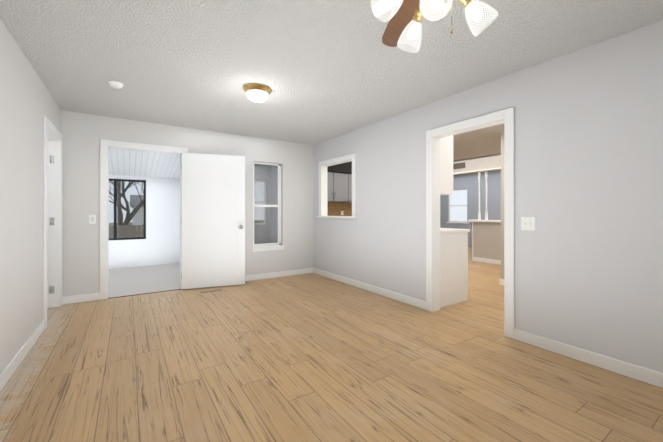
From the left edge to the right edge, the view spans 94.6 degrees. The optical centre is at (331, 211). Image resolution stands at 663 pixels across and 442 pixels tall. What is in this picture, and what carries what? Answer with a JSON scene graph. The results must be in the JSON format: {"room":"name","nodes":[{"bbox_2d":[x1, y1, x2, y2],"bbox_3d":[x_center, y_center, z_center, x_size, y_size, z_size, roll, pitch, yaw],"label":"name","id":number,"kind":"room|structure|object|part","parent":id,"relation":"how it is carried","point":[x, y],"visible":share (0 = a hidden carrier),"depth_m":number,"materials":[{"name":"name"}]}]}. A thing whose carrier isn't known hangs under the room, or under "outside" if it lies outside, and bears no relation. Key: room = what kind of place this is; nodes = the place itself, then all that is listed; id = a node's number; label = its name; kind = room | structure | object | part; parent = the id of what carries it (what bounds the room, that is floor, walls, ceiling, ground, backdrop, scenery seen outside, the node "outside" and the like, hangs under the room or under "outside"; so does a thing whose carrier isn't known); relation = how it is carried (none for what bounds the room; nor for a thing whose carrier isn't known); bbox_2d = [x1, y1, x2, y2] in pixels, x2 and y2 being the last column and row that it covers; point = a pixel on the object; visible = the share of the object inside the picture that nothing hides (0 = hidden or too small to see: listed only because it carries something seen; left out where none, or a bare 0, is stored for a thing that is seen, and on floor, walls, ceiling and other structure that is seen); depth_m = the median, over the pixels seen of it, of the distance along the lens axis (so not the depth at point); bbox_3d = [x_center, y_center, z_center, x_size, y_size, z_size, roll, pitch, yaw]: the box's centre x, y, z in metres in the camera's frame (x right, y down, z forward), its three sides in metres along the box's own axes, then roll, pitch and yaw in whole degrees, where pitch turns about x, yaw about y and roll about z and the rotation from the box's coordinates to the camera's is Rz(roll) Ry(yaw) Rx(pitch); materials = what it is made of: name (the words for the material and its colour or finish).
{"room":"empty living room","nodes":[
{"label":"empty living room","id":0,"kind":"room"},
{"bbox_2d":[0,19,60,373],"bbox_3d":[-1.686,-0.052,1.156,0.120,2.440,6.350,0,0,-34],"label":"wall","id":1,"kind":"structure","parent":0,"point":[27,102],"depth_m":2.40,"materials":[{"name":"paint"}]},
{"bbox_2d":[0,319,44,390],"bbox_3d":[-1.397,1.120,0.846,0.017,0.095,5.275,0,0,-34],"label":"baseboard","id":2,"kind":"structure","parent":1,"relation":"attached to","point":[17,359],"depth_m":2.35,"materials":[{"name":"white wood"}]},
{"bbox_2d":[43,116,62,327],"bbox_3d":[-3.168,0.106,3.401,0.139,2.125,0.940,0,0,-34],"label":"door frame","id":3,"kind":"structure","parent":1,"relation":"attached to","point":[53,211],"depth_m":3.71,"materials":[{"name":"white wood"}]},
{"bbox_2d":[108,263,180,297],"bbox_3d":[-3.638,1.168,5.303,2.360,0.004,2.680,0,0,-34],"label":"floor","id":4,"kind":"structure","parent":0,"point":[127,281],"depth_m":5.24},
{"bbox_2d":[109,175,179,268],"bbox_3d":[-4.347,-0.080,6.370,2.360,2.500,0.120,0,0,-34],"label":"wall","id":5,"kind":"structure","parent":0,"point":[159,244],"depth_m":6.66,"materials":[{"name":"white paint"}]},
{"bbox_2d":[109,179,145,239],"bbox_3d":[-4.469,-0.040,6.283,1.120,1.260,0.050,0,0,-34],"label":"sunroom window","id":6,"kind":"structure","parent":5,"relation":"in","point":[115,196],"depth_m":6.39,"materials":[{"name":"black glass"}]},
{"bbox_2d":[109,148,179,178],"bbox_3d":[-3.666,-1.045,5.346,2.360,0.650,2.580,0,0,-34],"label":"ceiling","id":7,"kind":"structure","parent":0,"point":[138,163],"depth_m":5.78,"materials":[{"name":"white wood"}]},
{"bbox_2d":[61,110,312,296],"bbox_3d":[-1.904,-0.050,4.896,3.898,2.440,0.120,0,0,-34],"label":"wall","id":8,"kind":"structure","parent":0,"point":[83,134],"depth_m":4.47,"materials":[{"name":"paint"}]},
{"bbox_2d":[62,293,99,304],"bbox_3d":[-3.226,1.122,3.936,0.393,0.095,0.014,0,0,-34],"label":"baseboard","id":9,"kind":"structure","parent":8,"relation":"attached to","point":[94,296],"depth_m":3.93,"materials":[{"name":"white wood"}]},
{"bbox_2d":[89,215,95,223],"bbox_3d":[-3.130,0.102,4.004,0.072,0.118,0.009,0,0,-34],"label":"light switch","id":10,"kind":"object","parent":8,"relation":"attached to","point":[92,219],"visible":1,"depth_m":4.00,"materials":[{"name":"white plastic"}]},
{"bbox_2d":[100,139,187,299],"bbox_3d":[-2.654,0.107,4.387,1.059,2.125,0.139,0,0,-34],"label":"door frame","id":11,"kind":"structure","parent":8,"relation":"attached to","point":[105,145],"depth_m":4.08,"materials":[{"name":"white wood"}]},
{"bbox_2d":[182,152,244,288],"bbox_3d":[-1.803,0.140,4.716,0.914,2.035,0.167,0,0,-21],"label":"back door","id":12,"kind":"structure","parent":8,"relation":"in","point":[213,220],"depth_m":4.69,"materials":[{"name":"white wood"}]},
{"bbox_2d":[251,162,284,251],"bbox_3d":[-1.130,-0.087,5.388,0.620,1.545,0.153,0,0,-34],"label":"interior window","id":13,"kind":"structure","parent":8,"relation":"in","point":[278,205],"depth_m":5.45,"materials":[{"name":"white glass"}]},
{"bbox_2d":[245,268,312,280],"bbox_3d":[-1.272,1.122,5.232,2.178,0.095,0.017,0,0,-34],"label":"baseboard","id":14,"kind":"structure","parent":8,"relation":"attached to","point":[308,270],"depth_m":5.43,"materials":[{"name":"white wood"}]},
{"bbox_2d":[254,164,269,243],"bbox_3d":[-2.287,-0.049,7.199,1.988,2.440,0.120,0,0,-34],"label":"wall","id":15,"kind":"structure","parent":0,"point":[257,233],"depth_m":7.55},
{"bbox_2d":[254,180,265,224],"bbox_3d":[-1.895,-0.229,7.460,0.610,1.100,0.040,0,0,-34],"label":"window","id":16,"kind":"structure","parent":15,"relation":"in","point":[262,201],"depth_m":7.59,"materials":[{"name":"white"}]},
{"bbox_2d":[0,247,662,441],"bbox_3d":[1.056,1.220,4.365,12.400,0.100,8.900,0,0,-34],"label":"floor","id":17,"kind":"structure","parent":0,"point":[311,357],"depth_m":2.16,"materials":[{"name":"brown wood"}]},
{"bbox_2d":[108,289,180,298],"bbox_3d":[-2.630,1.167,4.351,0.919,0.005,0.024,0,0,-34],"label":"threshold strip","id":18,"kind":"object","parent":17,"relation":"on","point":[145,293],"visible":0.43,"depth_m":4.34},
{"bbox_2d":[199,289,222,293],"bbox_3d":[-1.765,1.166,4.472,0.320,0.007,0.120,0,0,-34],"label":"floor vent","id":19,"kind":"object","parent":17,"relation":"in","point":[209,291],"visible":1,"depth_m":4.45,"materials":[{"name":"brown metal"}]},
{"bbox_2d":[440,228,469,307],"bbox_3d":[0.771,0.702,4.996,0.662,0.935,2.795,0,0,-34],"label":"base cabinet","id":20,"kind":"object","parent":17,"relation":"on","point":[453,266],"visible":0.21,"depth_m":3.84,"materials":[{"name":"white wood"}]},
{"bbox_2d":[0,0,662,160],"bbox_3d":[1.878,-1.310,4.937,10.240,0.080,8.700,0,0,-34],"label":"ceiling","id":21,"kind":"structure","parent":0,"point":[324,70],"depth_m":2.49,"materials":[{"name":"white paint"}]},
{"bbox_2d":[108,81,123,88],"bbox_3d":[-2.141,-1.253,3.034,0.128,0.037,0.128,0,0,-34],"label":"smoke detector","id":22,"kind":"object","parent":21,"relation":"attached to","point":[116,84],"visible":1,"depth_m":3.00,"materials":[{"name":"white plastic"}]},
{"bbox_2d":[242,83,271,103],"bbox_3d":[-0.771,-1.193,3.176,0.304,0.156,0.304,0,0,-34],"label":"flush ceiling light","id":23,"kind":"object","parent":21,"relation":"attached to","point":[257,93],"visible":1,"depth_m":3.09,"materials":[{"name":"white glass"}]},
{"bbox_3d":[-0.771,-1.179,3.176,0.234,0.092,0.234,0,0,-34],"label":"lamp shade","id":24,"kind":"part","parent":23,"relation":"part of","materials":[{"name":"white glass"}]},
{"bbox_2d":[371,0,497,52],"bbox_3d":[0.447,-1.005,1.308,1.035,0.535,1.035,0,0,39],"label":"ceiling fan","id":25,"kind":"object","parent":21,"relation":"hanging from","point":[403,18],"visible":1,"depth_m":1.36,"materials":[{"name":"white glass"}]},
{"bbox_3d":[0.447,-0.888,1.308,0.136,0.124,0.136,0,0,-34],"label":"lamp shade","id":26,"kind":"part","parent":25,"relation":"part of","materials":[{"name":"white glass"}]},
{"bbox_3d":[0.447,-0.893,1.308,0.056,0.078,0.056,0,0,-34],"label":"globe bulb","id":27,"kind":"part","parent":25,"relation":"part of","materials":[{"name":"white glass"}]},
{"bbox_3d":[0.463,-0.825,1.244,0.014,0.045,0.013,0,0,-34],"label":"cord pull","id":28,"kind":"part","parent":25,"relation":"part of","materials":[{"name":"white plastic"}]},
{"bbox_2d":[327,161,351,173],"bbox_3d":[0.430,-1.034,6.616,1.892,0.470,0.360,0,0,-34],"label":"soffit","id":29,"kind":"structure","parent":0,"point":[346,167],"depth_m":6.26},
{"bbox_2d":[270,20,662,372],"bbox_3d":[0.871,-0.051,4.135,0.120,2.440,8.480,0,0,-34],"label":"wall","id":30,"kind":"structure","parent":0,"point":[588,157],"depth_m":2.49,"materials":[{"name":"paint"}]},
{"bbox_2d":[317,216,356,218],"bbox_3d":[0.059,0.095,5.204,0.052,0.030,1.130,0,0,-34],"label":"trim","id":31,"kind":"structure","parent":30,"relation":"attached to","point":[337,217],"depth_m":5.10,"materials":[{"name":"white wood"}]},
{"bbox_2d":[319,153,355,216],"bbox_3d":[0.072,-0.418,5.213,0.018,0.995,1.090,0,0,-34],"label":"window frame","id":32,"kind":"structure","parent":30,"relation":"attached to","point":[352,156],"depth_m":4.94,"materials":[{"name":"white wood"}]},
{"bbox_2d":[313,268,425,309],"bbox_3d":[0.387,1.122,4.741,0.014,0.095,2.675,0,0,-34],"label":"baseboard","id":33,"kind":"structure","parent":30,"relation":"attached to","point":[393,295],"depth_m":4.35,"materials":[{"name":"white wood"}]},
{"bbox_2d":[440,135,452,194],"bbox_3d":[1.029,-0.631,4.306,0.327,0.840,1.330,0,0,-34],"label":"upper cabinet","id":34,"kind":"object","parent":30,"relation":"attached to","point":[446,165],"visible":0.15,"depth_m":3.77,"materials":[{"name":"white wood"}]},
{"bbox_2d":[426,107,514,338],"bbox_3d":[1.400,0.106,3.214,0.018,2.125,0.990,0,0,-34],"label":"door frame","id":35,"kind":"structure","parent":30,"relation":"attached to","point":[507,115],"depth_m":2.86,"materials":[{"name":"white wood"}]},
{"bbox_2d":[439,123,502,171],"bbox_3d":[1.515,0.106,3.290,0.018,2.125,0.990,0,0,-34],"label":"door frame","id":36,"kind":"structure","parent":30,"relation":"attached to","point":[451,135],"depth_m":3.63,"materials":[{"name":"white wood"}]},
{"bbox_2d":[521,217,535,230],"bbox_3d":[1.738,0.109,2.706,0.017,0.118,0.118,0,0,-34],"label":"light switch","id":37,"kind":"object","parent":30,"relation":"attached to","point":[528,223],"visible":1,"depth_m":2.70,"materials":[{"name":"white plastic"}]},
{"bbox_2d":[514,329,662,387],"bbox_3d":[2.375,1.121,1.746,0.017,0.095,2.535,0,0,-34],"label":"baseboard","id":38,"kind":"structure","parent":30,"relation":"attached to","point":[649,376],"depth_m":2.32,"materials":[{"name":"white wood"}]},
{"bbox_2d":[440,170,500,246],"bbox_3d":[5.383,-0.048,8.803,0.120,2.440,5.900,0,0,-34],"label":"wall","id":39,"kind":"structure","parent":0,"point":[469,182],"depth_m":9.83,"materials":[{"name":"grey paint"}]},
{"bbox_2d":[447,189,468,223],"bbox_3d":[4.290,-0.177,10.376,0.100,1.160,0.810,0,0,-34],"label":"window","id":40,"kind":"structure","parent":39,"relation":"in","point":[463,222],"depth_m":10.43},
{"bbox_2d":[453,153,500,172],"bbox_3d":[2.976,-1.114,7.909,0.180,0.310,4.725,0,0,-34],"label":"header","id":41,"kind":"object","parent":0,"point":[484,162],"depth_m":7.05,"materials":[{"name":"white paint"}]},
{"bbox_2d":[453,162,464,168],"bbox_3d":[3.113,-1.119,7.535,0.006,0.140,0.400,0,0,-34],"label":"air vent","id":42,"kind":"object","parent":41,"relation":"attached to","point":[458,165],"visible":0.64,"depth_m":7.49,"materials":[{"name":"grey metal"}]},
{"bbox_2d":[453,167,500,174],"bbox_3d":[2.976,-0.946,7.909,0.210,0.025,4.725,0,0,-34],"label":"trim","id":43,"kind":"structure","parent":41,"relation":"attached to","point":[476,171],"depth_m":7.15,"materials":[{"name":"white wood"}]},
{"bbox_2d":[473,222,500,259],"bbox_3d":[3.827,0.706,6.627,0.120,0.930,1.600,0,0,-34],"label":"wall","id":44,"kind":"structure","parent":0,"point":[487,240],"depth_m":6.95,"materials":[{"name":"beige paint"}]},
{"bbox_2d":[478,171,480,219],"bbox_3d":[3.467,-0.369,7.169,0.045,1.130,0.045,0,0,-34],"label":"trim","id":45,"kind":"structure","parent":44,"relation":"attached to","point":[479,177],"depth_m":7.16,"materials":[{"name":"white wood"}]},
{"bbox_2d":[468,220,500,222],"bbox_3d":[3.816,0.218,6.644,0.240,0.045,1.680,0,0,-34],"label":"trim","id":46,"kind":"structure","parent":44,"relation":"on","point":[484,221],"depth_m":6.94,"materials":[{"name":"white wood"}]},
{"bbox_2d":[471,222,500,264],"bbox_3d":[3.818,0.706,6.630,0.132,0.930,1.615,0,0,-34],"label":"trim","id":47,"kind":"structure","parent":44,"relation":"attached to","point":[486,260],"depth_m":7.11,"materials":[{"name":"white wood"}]},
{"bbox_2d":[485,171,487,219],"bbox_3d":[3.561,-0.369,7.028,0.045,1.130,0.045,0,0,-34],"label":"trim","id":48,"kind":"structure","parent":44,"relation":"attached to","point":[486,213],"depth_m":7.01,"materials":[{"name":"white wood"}]},
{"bbox_2d":[501,132,503,278],"bbox_3d":[3.085,-0.051,4.438,0.120,2.440,1.175,0,0,-34],"label":"wall","id":49,"kind":"structure","parent":0,"point":[502,205],"depth_m":4.87,"materials":[{"name":"white paint"}]},
{"bbox_2d":[499,278,503,284],"bbox_3d":[3.028,1.122,4.427,0.042,0.095,1.159,0,0,-34],"label":"baseboard","id":50,"kind":"structure","parent":49,"relation":"attached to","point":[501,281],"depth_m":4.86,"materials":[{"name":"white wood"}]},
{"bbox_3d":[0.347,-0.049,6.848,2.012,2.440,0.120,0,0,-34],"label":"wall","id":51,"kind":"structure","parent":0,"visible":0},
{"bbox_2d":[327,172,350,202],"bbox_3d":[-0.048,-0.498,6.312,0.754,0.595,0.330,0,0,-34],"label":"upper cabinet","id":52,"kind":"object","parent":51,"relation":"attached to","point":[339,187],"depth_m":6.25,"materials":[{"name":"white wood"}]},
{"bbox_2d":[327,202,351,215],"bbox_3d":[0.334,0.018,6.760,1.892,0.435,0.012,0,0,-34],"label":"backsplash","id":53,"kind":"structure","parent":51,"relation":"attached to","point":[335,208],"depth_m":6.64,"materials":[{"name":"tile"}]},
{"label":"outside","id":54,"kind":"structure","parent":0,"visible":0},
{"bbox_3d":[-15.188,1.833,30.611,70.000,0.100,52.200,0,0,-34],"label":"ground","id":55,"kind":"structure","parent":54,"visible":0},
{"bbox_2d":[109,181,143,224],"bbox_3d":[-8.835,-2.446,15.187,6.847,8.451,6.820,0,0,-34],"label":"bare tree","id":56,"kind":"object","parent":55,"relation":"on","point":[126,220],"depth_m":14.28,"materials":[{"name":"brown plant"}]},
{"bbox_2d":[130,195,143,236],"bbox_3d":[-11.700,0.353,20.442,2.950,2.850,3.300,0,0,-34],"label":"shed","id":57,"kind":"object","parent":55,"relation":"on","point":[136,204],"depth_m":18.70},
{"bbox_2d":[109,222,258,237],"bbox_3d":[-6.521,1.113,11.312,15.070,1.320,0.060,0,0,-34],"label":"fence","id":58,"kind":"object","parent":55,"relation":"on","point":[131,230],"depth_m":10.83,"materials":[{"name":"brown wood"}]}
]}

